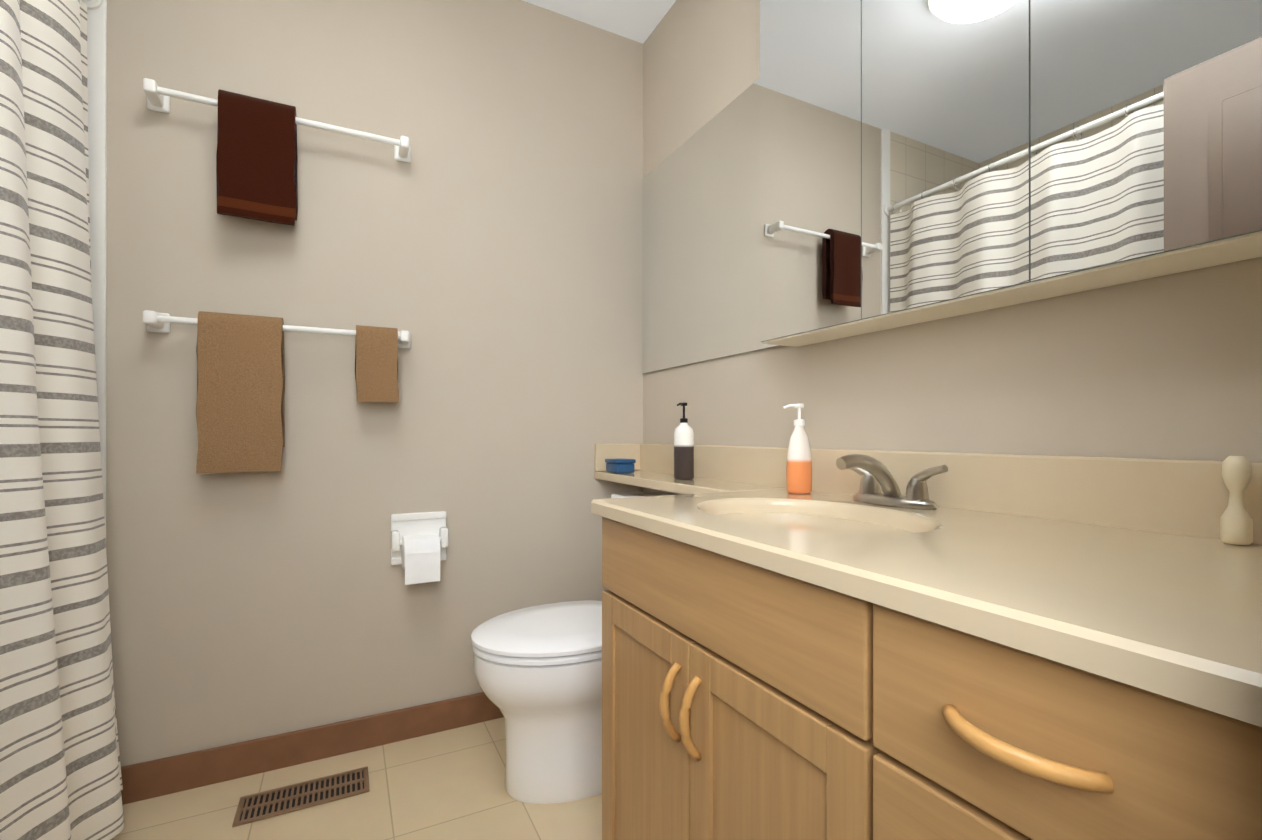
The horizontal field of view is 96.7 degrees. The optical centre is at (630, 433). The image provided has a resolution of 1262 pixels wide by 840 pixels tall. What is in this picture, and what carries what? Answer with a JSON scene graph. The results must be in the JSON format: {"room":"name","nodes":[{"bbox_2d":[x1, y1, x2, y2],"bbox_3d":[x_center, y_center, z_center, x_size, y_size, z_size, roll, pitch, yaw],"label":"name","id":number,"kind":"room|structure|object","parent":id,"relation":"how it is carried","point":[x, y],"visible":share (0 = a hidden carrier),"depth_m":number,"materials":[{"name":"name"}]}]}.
{"room":"bathroom","nodes":[
{"label":"bathroom","id":0,"kind":"room"},
{"bbox_2d":[110,717,601,839],"bbox_3d":[-0.225,0.974,0.093,2.540,0.050,3.600,0,0,-27],"label":"floor","id":1,"kind":"structure","parent":0,"point":[447,785],"depth_m":1.43,"materials":[{"name":"tile"}]},
{"bbox_2d":[232,766,368,826],"bbox_3d":[-0.854,0.946,1.472,0.300,0.006,0.120,0,0,-27],"label":"floor vent","id":2,"kind":"object","parent":1,"relation":"in","point":[255,807],"visible":1,"depth_m":1.47,"materials":[{"name":"brown metal"}]},
{"bbox_2d":[471,491,678,803],"bbox_3d":[-0.090,0.574,1.603,0.714,0.752,0.450,0,0,-27],"label":"toilet","id":3,"kind":"object","parent":1,"relation":"on","point":[538,671],"visible":0.4,"depth_m":1.44,"materials":[{"name":"ceramic"}]},
{"bbox_2d":[591,443,1261,839],"bbox_3d":[0.190,0.492,1.213,0.580,0.915,1.775,0,0,-27],"label":"bathroom vanity","id":4,"kind":"object","parent":1,"relation":"on","point":[1021,647],"visible":1,"depth_m":0.61,"materials":[{"name":"brown wood"}]},
{"bbox_2d":[605,458,635,472],"bbox_3d":[-0.038,0.111,1.952,0.076,0.047,0.099,0,0,-27],"label":"soap box","id":5,"kind":"object","parent":4,"relation":"on","point":[620,465],"visible":1,"depth_m":1.92,"materials":[{"name":"blue plastic"}]},
{"bbox_2d":[674,402,693,479],"bbox_3d":[0.156,0.021,1.668,0.062,0.227,0.060,0,0,-27],"label":"lotion bottle","id":6,"kind":"object","parent":4,"relation":"on","point":[683,451],"visible":1,"depth_m":1.64,"materials":[{"name":"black plastic"}]},
{"bbox_2d":[783,404,811,493],"bbox_3d":[0.382,0.033,1.272,0.062,0.202,0.050,0,0,-27],"label":"soap dispenser","id":7,"kind":"object","parent":4,"relation":"on","point":[799,470],"visible":1,"depth_m":1.25,"materials":[{"name":"white plastic"}]},
{"bbox_2d":[836,454,947,508],"bbox_3d":[0.451,0.085,1.046,0.170,0.096,0.232,0,0,-27],"label":"faucet","id":8,"kind":"object","parent":4,"relation":"on","point":[873,473],"visible":1,"depth_m":1.03,"materials":[{"name":"silver metal"}]},
{"bbox_2d":[1220,456,1252,544],"bbox_3d":[0.735,0.080,0.681,0.027,0.106,0.027,0,0,-27],"label":"bottle","id":9,"kind":"object","parent":4,"relation":"on","point":[1236,523],"visible":0.98,"depth_m":0.68,"materials":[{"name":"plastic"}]},
{"bbox_2d":[106,0,642,766],"bbox_3d":[-1.019,-0.270,1.654,2.540,2.440,0.100,0,0,-27],"label":"wall","id":10,"kind":"structure","parent":0,"point":[484,246],"depth_m":1.70,"materials":[{"name":"paint"}]},
{"bbox_2d":[87,0,106,536],"bbox_3d":[-1.364,-0.270,1.415,0.059,2.439,0.011,0,0,-27],"label":"trim","id":11,"kind":"structure","parent":10,"relation":"attached to","point":[97,78],"depth_m":1.42,"materials":[{"name":"white plastic"}]},
{"bbox_2d":[143,310,410,348],"bbox_3d":[-0.961,-0.293,1.578,0.645,0.052,0.086,0,0,-27],"label":"towel rail","id":12,"kind":"object","parent":10,"relation":"attached to","point":[154,321],"visible":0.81,"depth_m":1.48,"materials":[{"name":"white plastic"}]},
{"bbox_2d":[196,311,284,473],"bbox_3d":[-1.043,-0.109,1.506,0.191,0.423,0.060,0,0,-27],"label":"towel","id":13,"kind":"object","parent":12,"relation":"hanging from","point":[240,411],"visible":1,"depth_m":1.49,"materials":[{"name":"brown fabric"}]},
{"bbox_2d":[355,325,398,402],"bbox_3d":[-0.750,-0.205,1.656,0.117,0.224,0.050,0,0,-27],"label":"washcloth","id":14,"kind":"object","parent":12,"relation":"hanging from","point":[376,363],"visible":1,"depth_m":1.64,"materials":[{"name":"brown fabric"}]},
{"bbox_2d":[143,78,410,162],"bbox_3d":[-0.961,-0.875,1.578,0.645,0.052,0.086,0,0,-27],"label":"towel rail","id":15,"kind":"object","parent":10,"relation":"attached to","point":[158,98],"visible":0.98,"depth_m":1.56,"materials":[{"name":"white plastic"}]},
{"bbox_2d":[216,89,297,225],"bbox_3d":[-1.011,-0.742,1.524,0.178,0.334,0.072,0,0,-27],"label":"towel","id":16,"kind":"object","parent":15,"relation":"hanging from","point":[256,164],"visible":0.98,"depth_m":1.50,"materials":[{"name":"brown fabric"}]},
{"bbox_2d":[121,692,503,804],"bbox_3d":[-0.641,0.903,1.780,1.549,0.095,0.014,0,0,-27],"label":"baseboard","id":17,"kind":"structure","parent":10,"relation":"attached to","point":[141,781],"depth_m":1.61,"materials":[{"name":"brown wood"}]},
{"bbox_2d":[391,511,447,584],"bbox_3d":[-0.647,0.346,1.724,0.164,0.198,0.108,0,0,-27],"label":"toilet paper holder","id":18,"kind":"object","parent":10,"relation":"attached to","point":[419,542],"visible":0.96,"depth_m":1.70,"materials":[{"name":"white ceramic"}]},
{"bbox_3d":[-1.689,-0.470,1.252,0.779,2.039,0.008,0,0,-27],"label":"tile panel","id":19,"kind":"object","parent":10,"relation":"attached to","visible":0},
{"bbox_2d":[81,0,101,9],"bbox_3d":[-0.962,-1.096,0.617,0.056,0.056,1.776,0,0,-27],"label":"curtain rod","id":20,"kind":"object","parent":19,"relation":"attached to","point":[93,4],"visible":0.7,"depth_m":1.41,"materials":[{"name":"white plastic"}]},
{"bbox_2d":[0,0,123,839],"bbox_3d":[-0.924,-0.108,0.650,0.156,2.015,1.705,0,0,-27],"label":"shower curtain","id":21,"kind":"object","parent":20,"relation":"hanging from","point":[60,773],"visible":1,"depth_m":1.17,"materials":[{"name":"fabric"}]},
{"bbox_2d":[522,0,675,43],"bbox_3d":[-0.225,-1.522,0.096,2.540,0.060,3.600,0,0,-27],"label":"ceiling","id":22,"kind":"structure","parent":0,"point":[637,20],"depth_m":1.98,"materials":[{"name":"paint"}]},
{"bbox_2d":[643,0,1261,491],"bbox_3d":[0.527,-0.270,1.307,0.100,2.440,1.920,0,0,-27],"label":"wall","id":23,"kind":"structure","parent":0,"point":[1165,366],"depth_m":1.00,"materials":[{"name":"paint"}]},
{"bbox_2d":[642,78,780,373],"bbox_3d":[0.228,-0.600,1.774,0.006,0.740,0.810,0,0,-27],"label":"mirror","id":24,"kind":"object","parent":23,"relation":"attached to","point":[701,245],"visible":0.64,"depth_m":1.75,"materials":[{"name":"clear glass"}]},
{"bbox_2d":[760,0,1261,346],"bbox_3d":[0.568,-0.684,0.981,0.120,0.932,0.900,0,0,-27],"label":"upper cabinet","id":25,"kind":"object","parent":23,"relation":"attached to","point":[921,161],"visible":1,"depth_m":0.87,"materials":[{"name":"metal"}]}
]}

